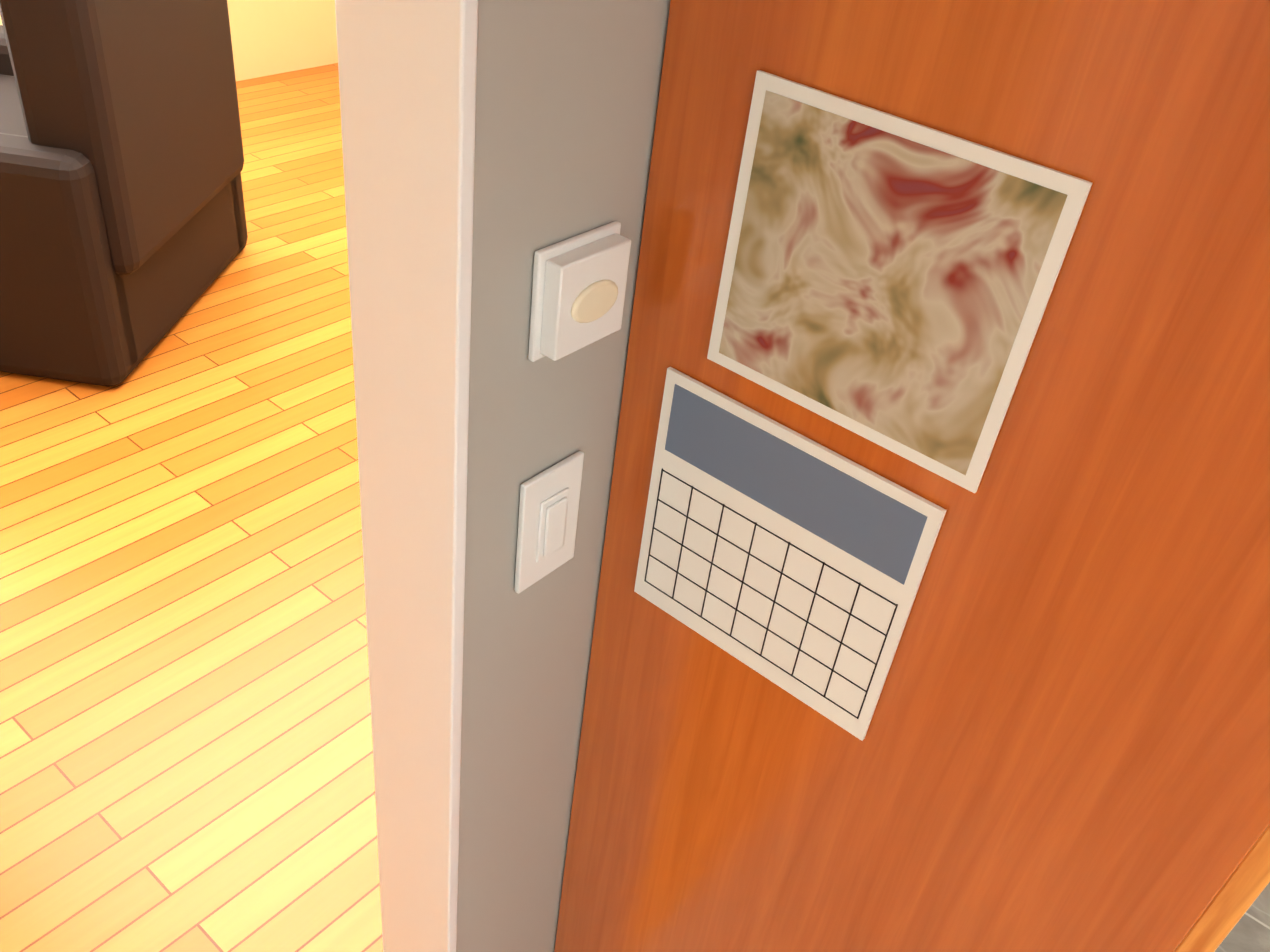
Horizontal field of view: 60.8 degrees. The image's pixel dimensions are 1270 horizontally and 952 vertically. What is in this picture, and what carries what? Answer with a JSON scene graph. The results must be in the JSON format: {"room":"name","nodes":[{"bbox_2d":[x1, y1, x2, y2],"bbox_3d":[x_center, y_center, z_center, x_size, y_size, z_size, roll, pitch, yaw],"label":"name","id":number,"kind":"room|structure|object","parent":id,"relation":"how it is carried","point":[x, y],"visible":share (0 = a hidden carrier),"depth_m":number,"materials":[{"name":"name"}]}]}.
{"room":"kitchen","nodes":[
{"label":"kitchen","id":0,"kind":"room"},
{"bbox_2d":[456,0,670,951],"bbox_3d":[0.275,-0.159,1.427,0.100,2.435,5.645,31,42,28],"label":"wall","id":1,"kind":"structure","parent":0,"point":[567,94],"depth_m":0.86,"materials":[{"name":"grey paint"}]},
{"bbox_2d":[335,0,477,951],"bbox_3d":[-0.530,0.478,0.736,0.116,2.060,0.999,31,42,28],"label":"trim","id":2,"kind":"structure","parent":1,"relation":"attached to","point":[407,69],"depth_m":0.80,"materials":[{"name":"white"}]},
{"bbox_2d":[514,451,583,593],"bbox_3d":[-0.072,0.042,0.930,0.012,0.118,0.072,31,42,28],"label":"light switch","id":3,"kind":"object","parent":1,"relation":"attached to","point":[548,513],"visible":1,"depth_m":0.92,"materials":[{"name":"white plastic"}]},
{"bbox_2d":[528,221,630,361],"bbox_3d":[-0.037,-0.133,0.802,0.027,0.088,0.088,31,42,28],"label":"thermostat","id":4,"kind":"object","parent":1,"relation":"attached to","point":[579,289],"visible":1,"depth_m":0.79,"materials":[{"name":"white plastic"}]},
{"bbox_2d":[0,63,1269,951],"bbox_3d":[-0.506,0.612,2.350,7.745,0.060,6.245,31,42,28],"label":"floor","id":5,"kind":"structure","parent":0,"point":[186,751],"depth_m":2.56,"materials":[{"name":"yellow wood"}]},
{"bbox_2d":[0,0,247,386],"bbox_3d":[-1.923,-1.097,3.347,1.098,1.176,1.075,8,36,0],"label":"sofa","id":6,"kind":"object","parent":5,"relation":"on","point":[123,234],"visible":1,"depth_m":3.09,"materials":[{"name":"brown leather"}]},
{"bbox_2d":[554,0,1269,951],"bbox_3d":[0.406,0.153,1.169,0.614,2.272,0.682,31,42,28],"label":"wooden panel","id":7,"kind":"object","parent":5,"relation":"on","point":[1064,746],"visible":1,"depth_m":0.75,"materials":[{"name":"brown wood"}]},
{"bbox_2d":[634,367,946,740],"bbox_3d":[0.109,0.066,0.890,0.250,0.245,0.004,31,42,28],"label":"calendar","id":8,"kind":"object","parent":7,"relation":"attached to","point":[791,561],"visible":1,"depth_m":0.88,"materials":[{"name":"white paper"}]},
{"bbox_2d":[707,70,1091,492],"bbox_3d":[0.157,-0.128,0.727,0.230,0.220,0.004,31,42,28],"label":"photo","id":9,"kind":"object","parent":7,"relation":"attached to","point":[887,281],"visible":1,"depth_m":0.71,"materials":[{"name":"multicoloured paper"}]}
]}

